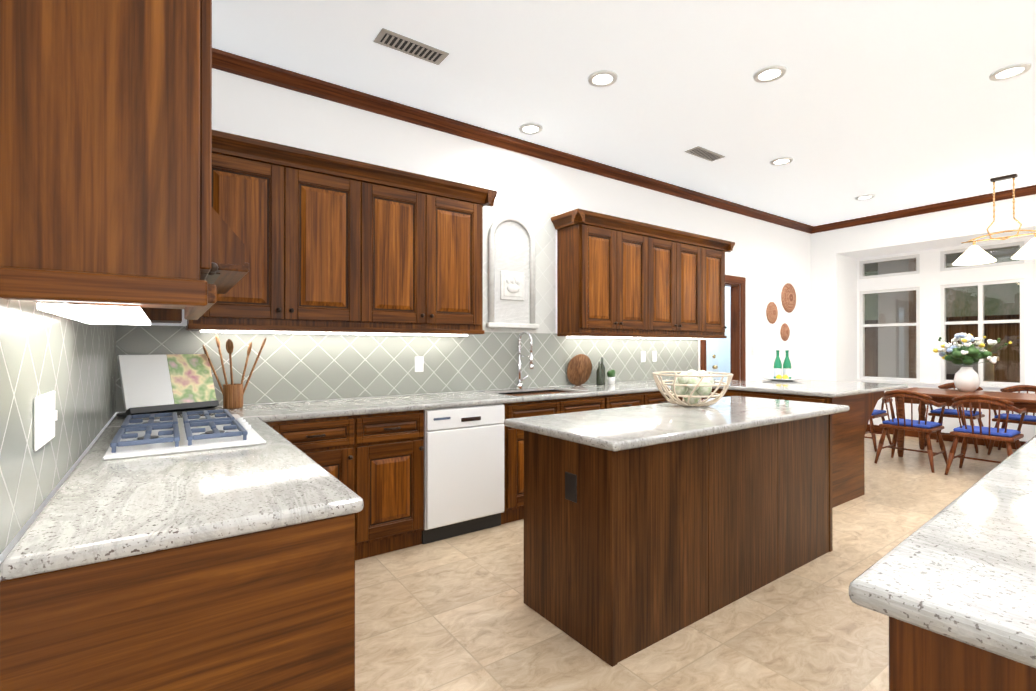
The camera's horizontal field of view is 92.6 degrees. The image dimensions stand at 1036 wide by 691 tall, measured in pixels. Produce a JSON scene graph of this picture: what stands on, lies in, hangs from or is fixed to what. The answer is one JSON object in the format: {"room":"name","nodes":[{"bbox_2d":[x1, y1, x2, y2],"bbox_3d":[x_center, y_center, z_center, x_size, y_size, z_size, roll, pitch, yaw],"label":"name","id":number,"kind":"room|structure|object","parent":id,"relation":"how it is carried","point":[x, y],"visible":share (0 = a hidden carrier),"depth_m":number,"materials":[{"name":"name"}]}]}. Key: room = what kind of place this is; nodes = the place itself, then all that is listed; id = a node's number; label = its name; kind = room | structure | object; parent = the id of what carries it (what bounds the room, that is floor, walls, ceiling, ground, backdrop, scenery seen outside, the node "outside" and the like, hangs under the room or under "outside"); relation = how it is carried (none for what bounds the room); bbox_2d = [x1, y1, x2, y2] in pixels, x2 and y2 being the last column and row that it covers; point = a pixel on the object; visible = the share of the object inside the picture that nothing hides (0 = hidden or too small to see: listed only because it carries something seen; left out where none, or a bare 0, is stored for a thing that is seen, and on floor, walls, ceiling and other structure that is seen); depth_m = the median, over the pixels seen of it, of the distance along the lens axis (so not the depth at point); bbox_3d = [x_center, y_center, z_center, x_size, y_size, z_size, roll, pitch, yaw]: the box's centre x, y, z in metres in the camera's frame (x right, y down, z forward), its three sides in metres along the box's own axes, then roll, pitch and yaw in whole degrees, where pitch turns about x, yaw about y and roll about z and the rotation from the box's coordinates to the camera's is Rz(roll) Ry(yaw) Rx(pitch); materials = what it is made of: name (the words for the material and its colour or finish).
{"room":"kitchen","nodes":[
{"label":"kitchen","id":0,"kind":"room"},
{"bbox_2d":[0,68,1035,580],"bbox_3d":[3.009,-0.249,2.983,9.090,3.060,8.206,0,0,-35],"label":"wall","id":1,"kind":"structure","parent":0,"point":[72,364],"depth_m":4.15,"materials":[{"name":"paint"}]},
{"bbox_2d":[34,391,56,450],"bbox_3d":[-1.065,0.163,1.107,0.014,0.112,0.244,0,0,-35],"label":"switch plate","id":2,"kind":"object","parent":1,"relation":"attached to","point":[45,414],"visible":0.96,"depth_m":1.09,"materials":[{"name":"white plastic"}]},
{"bbox_2d":[0,0,218,315],"bbox_3d":[-0.990,-0.723,1.263,0.310,1.200,0.826,0,0,-35],"label":"upper cabinet","id":3,"kind":"object","parent":1,"relation":"attached to","point":[105,152],"depth_m":0.92,"materials":[{"name":"brown wood"}]},
{"bbox_2d":[37,303,150,324],"bbox_3d":[-1.027,-0.071,1.244,0.150,0.011,0.720,0,0,-35],"label":"under-cabinet light","id":4,"kind":"object","parent":3,"relation":"attached to","point":[100,314],"visible":1,"depth_m":1.02,"materials":[{"name":"white plastic"}]},
{"bbox_2d":[144,312,181,322],"bbox_3d":[-1.855,-0.610,2.470,0.289,0.980,0.288,0,0,-35],"label":"upper cabinet","id":5,"kind":"object","parent":1,"relation":"attached to","point":[155,317],"depth_m":2.40,"materials":[{"name":"brown wood"}]},
{"bbox_2d":[205,208,248,293],"bbox_3d":[-1.429,-0.790,2.027,0.474,1.063,0.920,0,0,-35],"label":"range hood","id":6,"kind":"object","parent":1,"relation":"attached to","point":[227,251],"visible":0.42,"depth_m":1.76,"materials":[{"name":"brown wood"}]},
{"bbox_2d":[186,142,373,329],"bbox_3d":[-1.459,-0.608,3.094,1.006,0.980,0.310,0,0,-35],"label":"upper cabinet","id":7,"kind":"object","parent":1,"relation":"attached to","point":[332,243],"depth_m":2.98,"materials":[{"name":"brown wood"}]},
{"bbox_2d":[415,357,423,371],"bbox_3d":[-0.752,0.143,3.775,0.070,0.116,0.014,0,0,-35],"label":"electrical outlet","id":8,"kind":"object","parent":1,"relation":"attached to","point":[419,364],"visible":1,"depth_m":3.78,"materials":[{"name":"white plastic"}]},
{"bbox_2d":[374,178,485,333],"bbox_3d":[-0.758,-0.607,3.589,1.007,0.980,0.310,0,0,-35],"label":"upper cabinet","id":9,"kind":"object","parent":1,"relation":"attached to","point":[428,242],"depth_m":3.48,"materials":[{"name":"brown wood"}]},
{"bbox_2d":[200,330,467,335],"bbox_3d":[-1.135,-0.081,3.390,1.750,0.011,0.100,0,0,-35],"label":"under-cabinet light","id":10,"kind":"object","parent":9,"relation":"attached to","point":[221,331],"visible":0.93,"depth_m":3.24,"materials":[{"name":"white"}]},
{"bbox_2d":[486,214,538,328],"bbox_3d":[-0.042,-0.640,4.262,0.530,0.980,0.049,0,0,-35],"label":"wall niche","id":11,"kind":"object","parent":1,"relation":"attached to","point":[511,270],"depth_m":4.26,"materials":[{"name":"paint"}]},
{"bbox_2d":[212,48,815,233],"bbox_3d":[1.102,-1.729,5.064,8.130,0.088,0.072,0,0,-35],"label":"crown molding","id":12,"kind":"structure","parent":1,"relation":"attached to","point":[228,62],"depth_m":3.91,"materials":[{"name":"brown wood"}]},
{"bbox_2d":[555,217,654,336],"bbox_3d":[0.849,-0.604,4.723,0.966,0.980,0.310,0,0,-35],"label":"upper cabinet","id":13,"kind":"object","parent":1,"relation":"attached to","point":[619,277],"depth_m":4.53,"materials":[{"name":"brown wood"}]},
{"bbox_2d":[641,351,645,361],"bbox_3d":[1.331,0.117,5.246,0.070,0.116,0.014,0,0,-35],"label":"electrical outlet","id":14,"kind":"object","parent":1,"relation":"attached to","point":[643,356],"visible":1,"depth_m":5.25,"materials":[{"name":"white plastic"}]},
{"bbox_2d":[652,351,656,361],"bbox_3d":[1.478,0.118,5.349,0.070,0.116,0.014,0,0,-35],"label":"electrical outlet","id":15,"kind":"object","parent":1,"relation":"attached to","point":[654,356],"visible":1,"depth_m":5.35,"materials":[{"name":"white plastic"}]},
{"bbox_2d":[655,233,706,336],"bbox_3d":[1.539,-0.602,5.210,1.020,0.980,0.310,0,0,-35],"label":"upper cabinet","id":16,"kind":"object","parent":1,"relation":"attached to","point":[680,263],"depth_m":5.12,"materials":[{"name":"brown wood"}]},
{"bbox_2d":[707,245,726,336],"bbox_3d":[2.051,-0.601,5.572,0.530,0.980,0.310,0,0,-35],"label":"upper cabinet","id":17,"kind":"object","parent":1,"relation":"attached to","point":[716,327],"depth_m":5.49,"materials":[{"name":"brown wood"}]},
{"bbox_2d":[567,336,709,339],"bbox_3d":[1.336,-0.076,5.135,2.100,0.011,0.100,0,0,-35],"label":"under-cabinet light","id":18,"kind":"object","parent":17,"relation":"attached to","point":[635,337],"visible":0.86,"depth_m":5.03,"materials":[{"name":"white"}]},
{"bbox_2d":[700,275,745,380],"bbox_3d":[2.508,0.207,6.154,0.940,2.165,0.144,0,0,-35],"label":"door frame","id":19,"kind":"structure","parent":1,"relation":"attached to","point":[737,331],"depth_m":6.34,"materials":[{"name":"brown wood"}]},
{"bbox_2d":[766,302,777,323],"bbox_3d":[3.490,-0.449,6.767,0.300,0.300,0.035,0,0,-35],"label":"decorative plate","id":20,"kind":"object","parent":1,"relation":"attached to","point":[771,312],"visible":1,"depth_m":6.74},
{"bbox_2d":[780,323,789,340],"bbox_3d":[3.776,-0.188,6.968,0.250,0.250,0.035,0,0,-35],"label":"hanging basket","id":21,"kind":"object","parent":1,"relation":"attached to","point":[785,331],"visible":1,"depth_m":6.94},
{"bbox_2d":[781,283,795,312],"bbox_3d":[3.866,-0.678,7.033,0.420,0.420,0.035,0,0,-35],"label":"decorative plate","id":22,"kind":"object","parent":1,"relation":"attached to","point":[788,296],"visible":1,"depth_m":7.00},
{"bbox_2d":[816,185,1035,232],"bbox_3d":[6.340,-1.730,4.630,0.072,0.088,6.630,0,0,-35],"label":"crown molding","id":23,"kind":"structure","parent":1,"relation":"attached to","point":[1029,190],"depth_m":6.23,"materials":[{"name":"brown wood"}]},
{"bbox_2d":[857,241,1024,387],"bbox_3d":[5.748,-0.373,6.828,0.120,1.830,1.870,0,0,-35],"label":"window","id":24,"kind":"structure","parent":1,"relation":"in","point":[981,322],"depth_m":6.74,"materials":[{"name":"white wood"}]},
{"bbox_2d":[866,424,1024,448],"bbox_3d":[7.049,1.231,4.915,0.015,0.110,6.470,0,0,-35],"label":"baseboard","id":25,"kind":"structure","parent":1,"relation":"attached to","point":[909,433],"depth_m":6.68,"materials":[{"name":"brown wood"}]},
{"bbox_2d":[212,0,1035,225],"bbox_3d":[3.340,-1.830,2.517,9.090,0.100,7.056,0,0,-35],"label":"ceiling","id":26,"kind":"structure","parent":0,"point":[894,105],"depth_m":3.32,"materials":[{"name":"paint"}]},
{"bbox_2d":[373,28,449,64],"bbox_3d":[-0.630,-1.772,2.949,0.420,0.011,0.150,0,0,-35],"label":"ceiling vent","id":27,"kind":"object","parent":26,"relation":"in","point":[405,45],"visible":1,"depth_m":2.93,"materials":[{"name":"grey metal"}]},
{"bbox_2d":[519,123,542,134],"bbox_3d":[0.104,-1.769,4.042,0.196,0.012,0.196,0,0,-35],"label":"recessed light","id":28,"kind":"object","parent":26,"relation":"in","point":[530,128],"visible":0.98,"depth_m":4.04,"materials":[{"name":"white"}]},
{"bbox_2d":[588,70,617,86],"bbox_3d":[0.562,-1.771,3.288,0.196,0.012,0.196,0,0,-35],"label":"recessed light","id":29,"kind":"object","parent":26,"relation":"in","point":[603,78],"visible":0.98,"depth_m":3.28,"materials":[{"name":"white"}]},
{"bbox_2d":[684,146,724,161],"bbox_3d":[1.732,-1.768,4.579,0.420,0.011,0.150,0,0,-35],"label":"ceiling vent","id":30,"kind":"object","parent":26,"relation":"in","point":[704,153],"visible":1,"depth_m":4.57,"materials":[{"name":"grey metal"}]},
{"bbox_2d":[753,65,786,82],"bbox_3d":[1.643,-1.771,3.231,0.196,0.012,0.196,0,0,-35],"label":"recessed light","id":31,"kind":"object","parent":26,"relation":"in","point":[771,73],"visible":1,"depth_m":3.23,"materials":[{"name":"white"}]},
{"bbox_2d":[770,157,792,165],"bbox_3d":[2.529,-1.767,4.750,0.196,0.012,0.196,0,0,-35],"label":"recessed light","id":32,"kind":"object","parent":26,"relation":"in","point":[781,161],"visible":0.98,"depth_m":4.75,"materials":[{"name":"white"}]},
{"bbox_2d":[855,194,874,199],"bbox_3d":[4.133,-1.764,5.894,0.196,0.012,0.196,0,0,-35],"label":"recessed light","id":33,"kind":"object","parent":26,"relation":"in","point":[865,197],"visible":1,"depth_m":5.88,"materials":[{"name":"white"}]},
{"bbox_2d":[953,174,1035,264],"bbox_3d":[5.095,-1.337,5.189,0.350,0.869,0.820,0,0,-35],"label":"pendant lamp","id":34,"kind":"object","parent":26,"relation":"hanging from","point":[973,254],"visible":1,"depth_m":5.23,"materials":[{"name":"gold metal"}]},
{"bbox_2d":[989,63,1030,80],"bbox_3d":[3.189,-1.771,3.208,0.196,0.012,0.196,0,0,-35],"label":"recessed light","id":35,"kind":"object","parent":26,"relation":"in","point":[1010,71],"visible":0.94,"depth_m":3.20,"materials":[{"name":"white"}]},
{"bbox_2d":[355,433,1015,690],"bbox_3d":[2.994,1.331,2.999,9.090,0.100,8.256,0,0,-35],"label":"floor","id":36,"kind":"structure","parent":0,"point":[455,613],"depth_m":2.28,"materials":[{"name":"tile"}]},
{"bbox_2d":[0,515,363,690],"bbox_3d":[-1.308,0.842,1.965,0.604,0.872,2.324,0,0,-35],"label":"base cabinet","id":37,"kind":"object","parent":36,"relation":"on","point":[224,569],"depth_m":1.01,"materials":[{"name":"brown wood"}]},
{"bbox_2d":[0,415,367,586],"bbox_3d":[-1.116,0.386,1.712,0.624,0.037,1.711,0,0,-35],"label":"countertop","id":38,"kind":"structure","parent":37,"relation":"on","point":[104,512],"depth_m":1.15,"materials":[{"name":"white stone"}]},
{"bbox_2d":[102,409,265,459],"bbox_3d":[-1.392,0.345,2.080,0.470,0.046,0.910,0,0,-35],"label":"cooktop","id":39,"kind":"object","parent":38,"relation":"in","point":[163,434],"visible":1,"depth_m":1.87,"materials":[{"name":"white metal"}]},
{"bbox_2d":[107,379,739,426],"bbox_3d":[0.103,0.392,4.003,5.258,0.037,0.625,0,0,-35],"label":"countertop","id":40,"kind":"structure","parent":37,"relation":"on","point":[322,409],"depth_m":3.29,"materials":[{"name":"white stone"}]},
{"bbox_2d":[116,354,218,417],"bbox_3d":[-1.902,0.209,2.697,0.207,0.320,0.430,0,0,33],"label":"cookbook","id":41,"kind":"object","parent":40,"relation":"on","point":[168,383],"visible":0.85,"depth_m":2.66,"materials":[{"name":"multicoloured paper"}]},
{"bbox_2d":[203,334,265,408],"bbox_3d":[-1.681,0.151,2.941,0.328,0.438,0.129,0,0,-35],"label":"utensil crock","id":42,"kind":"object","parent":40,"relation":"on","point":[232,393],"visible":1,"depth_m":2.90,"materials":[{"name":"brown wood"}]},
{"bbox_2d":[496,391,551,394],"bbox_3d":[0.154,0.490,4.051,0.765,0.188,0.468,0,0,-35],"label":"sink","id":43,"kind":"object","parent":40,"relation":"in","point":[497,392],"depth_m":4.19,"materials":[{"name":"silver metal"}]},
{"bbox_2d":[516,331,533,388],"bbox_3d":[0.085,0.125,4.205,0.115,0.496,0.217,0,0,-35],"label":"faucet","id":44,"kind":"object","parent":40,"relation":"on","point":[519,383],"visible":1,"depth_m":4.23,"materials":[{"name":"silver metal"}]},
{"bbox_2d":[567,354,591,384],"bbox_3d":[0.578,0.229,4.648,0.300,0.298,0.070,0,0,-35],"label":"cutting board","id":45,"kind":"object","parent":40,"relation":"on","point":[579,368],"visible":0.94,"depth_m":4.63,"materials":[{"name":"brown wood"}]},
{"bbox_2d":[596,357,604,384],"bbox_3d":[0.794,0.245,4.745,0.060,0.260,0.132,0,0,30],"label":"oil bottle","id":46,"kind":"object","parent":40,"relation":"on","point":[600,375],"visible":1,"depth_m":4.70,"materials":[{"name":"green glass"}]},
{"bbox_2d":[607,370,615,383],"bbox_3d":[0.909,0.304,4.820,0.084,0.142,0.083,0,0,-35],"label":"plant","id":47,"kind":"object","parent":40,"relation":"on","point":[611,376],"visible":1,"depth_m":4.79,"materials":[{"name":"green plant"}]},
{"bbox_2d":[272,415,371,557],"bbox_3d":[-1.315,0.845,3.009,0.620,0.872,0.610,0,0,-35],"label":"base cabinet","id":48,"kind":"object","parent":36,"relation":"on","point":[344,445],"depth_m":2.86,"materials":[{"name":"brown wood"}]},
{"bbox_2d":[372,411,423,555],"bbox_3d":[-0.978,0.846,3.247,0.521,0.872,0.610,0,0,-35],"label":"base cabinet","id":49,"kind":"object","parent":36,"relation":"on","point":[398,439],"depth_m":3.05,"materials":[{"name":"brown wood"}]},
{"bbox_2d":[422,404,504,543],"bbox_3d":[-0.483,0.849,3.527,0.599,0.867,0.524,0,0,-35],"label":"dishwasher","id":50,"kind":"object","parent":36,"relation":"on","point":[463,470],"visible":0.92,"depth_m":3.30,"materials":[{"name":"white plastic"}]},
{"bbox_2d":[496,395,607,523],"bbox_3d":[0.141,0.848,4.037,0.997,0.872,0.610,0,0,-35],"label":"base cabinet","id":51,"kind":"object","parent":36,"relation":"on","point":[513,437],"depth_m":3.58,"materials":[{"name":"brown wood"}]},
{"bbox_2d":[608,391,651,408],"bbox_3d":[0.775,0.849,4.484,0.554,0.872,0.610,0,0,-35],"label":"base cabinet","id":52,"kind":"object","parent":36,"relation":"on","point":[614,401],"depth_m":4.24,"materials":[{"name":"brown wood"}]},
{"bbox_2d":[652,391,682,403],"bbox_3d":[1.124,0.850,4.731,0.618,0.872,0.610,0,0,-35],"label":"base cabinet","id":53,"kind":"object","parent":36,"relation":"on","point":[657,398],"depth_m":4.46,"materials":[{"name":"brown wood"}]},
{"bbox_2d":[524,416,832,666],"bbox_3d":[0.992,0.845,2.771,1.951,0.872,0.602,0,0,-35],"label":"kitchen island","id":54,"kind":"object","parent":36,"relation":"on","point":[645,526],"depth_m":2.27,"materials":[{"name":"brown wood"}]},
{"bbox_2d":[504,396,849,451],"bbox_3d":[0.993,0.389,2.781,2.076,0.037,0.766,0,0,-35],"label":"island countertop","id":55,"kind":"structure","parent":54,"relation":"on","point":[626,429],"depth_m":2.44,"materials":[{"name":"white stone"}]},
{"bbox_2d":[652,369,732,406],"bbox_3d":[1.078,0.260,3.072,0.475,0.222,0.475,0,0,-35],"label":"bowl","id":56,"kind":"object","parent":55,"relation":"on","point":[691,387],"visible":1,"depth_m":2.98,"materials":[{"name":"beige wicker"}]},
{"bbox_2d":[704,387,731,398],"bbox_3d":[2.175,0.850,4.854,0.630,0.872,0.532,0,0,-35],"label":"base cabinet","id":57,"kind":"object","parent":36,"relation":"on","point":[729,391],"depth_m":4.66,"materials":[{"name":"brown wood"}]},
{"bbox_2d":[732,387,767,397],"bbox_3d":[2.388,0.849,4.552,0.630,0.872,0.504,0,0,-35],"label":"base cabinet","id":58,"kind":"object","parent":36,"relation":"on","point":[758,394],"depth_m":4.44,"materials":[{"name":"brown wood"}]},
{"bbox_2d":[768,391,867,507],"bbox_3d":[2.588,0.849,4.274,0.635,0.872,0.477,0,0,-35],"label":"base cabinet","id":59,"kind":"object","parent":36,"relation":"on","point":[849,427],"depth_m":4.09,"materials":[{"name":"brown wood"}]},
{"bbox_2d":[713,379,907,398],"bbox_3d":[2.783,0.395,4.818,1.599,0.037,1.196,0,0,-35],"label":"countertop","id":60,"kind":"structure","parent":59,"relation":"on","point":[837,389],"depth_m":4.53,"materials":[{"name":"white stone"}]},
{"bbox_2d":[762,377,801,380],"bbox_3d":[2.846,0.363,5.335,0.380,0.028,0.380,0,0,-35],"label":"serving plate","id":61,"kind":"object","parent":60,"relation":"on","point":[782,379],"visible":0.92,"depth_m":5.25,"materials":[{"name":"white ceramic"}]},
{"bbox_2d":[774,350,781,378],"bbox_3d":[2.821,0.210,5.372,0.081,0.315,0.081,0,0,-35],"label":"bottle","id":62,"kind":"object","parent":61,"relation":"on","point":[777,366],"visible":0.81,"depth_m":5.34,"materials":[{"name":"green glass"}]},
{"bbox_2d":[776,375,788,378],"bbox_3d":[2.817,0.339,5.277,0.118,0.056,0.066,0,0,41],"label":"lemons","id":63,"kind":"object","parent":61,"relation":"on","point":[783,377],"visible":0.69,"depth_m":5.26,"materials":[{"name":"yellow food"}]},
{"bbox_2d":[783,350,790,378],"bbox_3d":[2.905,0.210,5.340,0.081,0.315,0.081,0,0,-35],"label":"bottle","id":64,"kind":"object","parent":61,"relation":"on","point":[787,367],"visible":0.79,"depth_m":5.32,"materials":[{"name":"green glass"}]},
{"bbox_2d":[864,397,891,451],"bbox_3d":[4.399,0.883,6.343,0.524,0.822,0.522,0,0,-35],"label":"chair","id":65,"kind":"object","parent":36,"relation":"on","point":[881,413],"visible":0.19,"depth_m":6.12,"materials":[{"name":"brown wood"}]},
{"bbox_2d":[874,390,947,472],"bbox_3d":[4.240,0.880,5.338,0.522,0.822,0.524,0,0,-35],"label":"chair","id":66,"kind":"object","parent":36,"relation":"on","point":[918,425],"visible":1,"depth_m":5.25,"materials":[{"name":"brown wood"}]},
{"bbox_2d":[849,435,1035,690],"bbox_3d":[2.005,0.822,1.487,3.272,0.910,0.887,0,0,-35],"label":"kitchen island","id":67,"kind":"object","parent":36,"relation":"on","point":[949,590],"depth_m":0.75,"materials":[{"name":"white stone"}]},
{"bbox_2d":[925,382,988,452],"bbox_3d":[5.545,0.882,6.260,0.522,0.822,0.524,0,0,-35],"label":"chair","id":68,"kind":"object","parent":36,"relation":"on","point":[951,413],"visible":0.4,"depth_m":6.18,"materials":[{"name":"brown wood"}]},
{"bbox_2d":[886,387,1035,456],"bbox_3d":[5.198,0.907,5.262,0.940,0.760,1.870,0,0,-35],"label":"dining table","id":69,"kind":"object","parent":36,"relation":"on","point":[1018,400],"visible":0.71,"depth_m":5.44,"materials":[{"name":"brown wood"}]},
{"bbox_2d":[933,333,1011,391],"bbox_3d":[5.175,0.189,5.654,0.571,0.678,0.682,0,0,-35],"label":"flower vase","id":70,"kind":"object","parent":69,"relation":"on","point":[966,353],"visible":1,"depth_m":5.62,"materials":[{"name":"white ceramic"}]},
{"bbox_2d":[944,394,1026,474],"bbox_3d":[4.586,0.878,4.848,0.522,0.822,0.524,0,0,-35],"label":"chair","id":71,"kind":"object","parent":36,"relation":"on","point":[1006,435],"visible":0.92,"depth_m":4.77,"materials":[{"name":"brown wood"}]},
{"bbox_2d":[987,385,1035,454],"bbox_3d":[5.891,0.881,5.770,0.522,0.822,0.524,0,0,-35],"label":"chair","id":72,"kind":"object","parent":36,"relation":"on","point":[1028,419],"visible":0.71,"depth_m":5.82,"materials":[{"name":"brown wood"}]},
{"label":"outside","id":73,"kind":"structure","parent":0,"visible":0},
{"bbox_2d":[865,256,1019,319],"bbox_3d":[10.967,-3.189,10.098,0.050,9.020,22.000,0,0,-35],"label":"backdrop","id":74,"kind":"structure","parent":73,"point":[969,292],"depth_m":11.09,"materials":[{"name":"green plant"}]},
{"bbox_3d":[8.892,1.367,8.620,7.030,0.100,20.000,0,0,-35],"label":"ground","id":75,"kind":"structure","parent":73,"visible":0},
{"bbox_2d":[878,258,915,377],"bbox_3d":[6.049,-0.065,7.866,0.450,2.760,0.400,0,0,-35],"label":"patio column","id":76,"kind":"structure","parent":75,"relation":"on","point":[897,336],"depth_m":7.71,"materials":[{"name":"paint"}]},
{"bbox_2d":[865,246,1019,271],"bbox_3d":[7.058,-1.532,7.334,2.520,0.150,20.000,0,0,-35],"label":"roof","id":77,"kind":"structure","parent":76,"relation":"on","point":[868,267],"depth_m":7.91,"materials":[{"name":"grey"}]},
{"bbox_2d":[865,314,1019,382],"bbox_3d":[8.998,0.382,8.698,0.090,1.870,22.000,0,0,-35],"label":"fence","id":78,"kind":"object","parent":75,"relation":"on","point":[974,332],"depth_m":9.06,"materials":[{"name":"brown wood"}]},
{"bbox_2d":[946,356,998,381],"bbox_3d":[7.020,0.745,8.005,0.900,1.140,0.950,0,0,-35],"label":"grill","id":79,"kind":"object","parent":75,"relation":"on","point":[954,370],"depth_m":7.69,"materials":[{"name":"black metal"}]}
]}

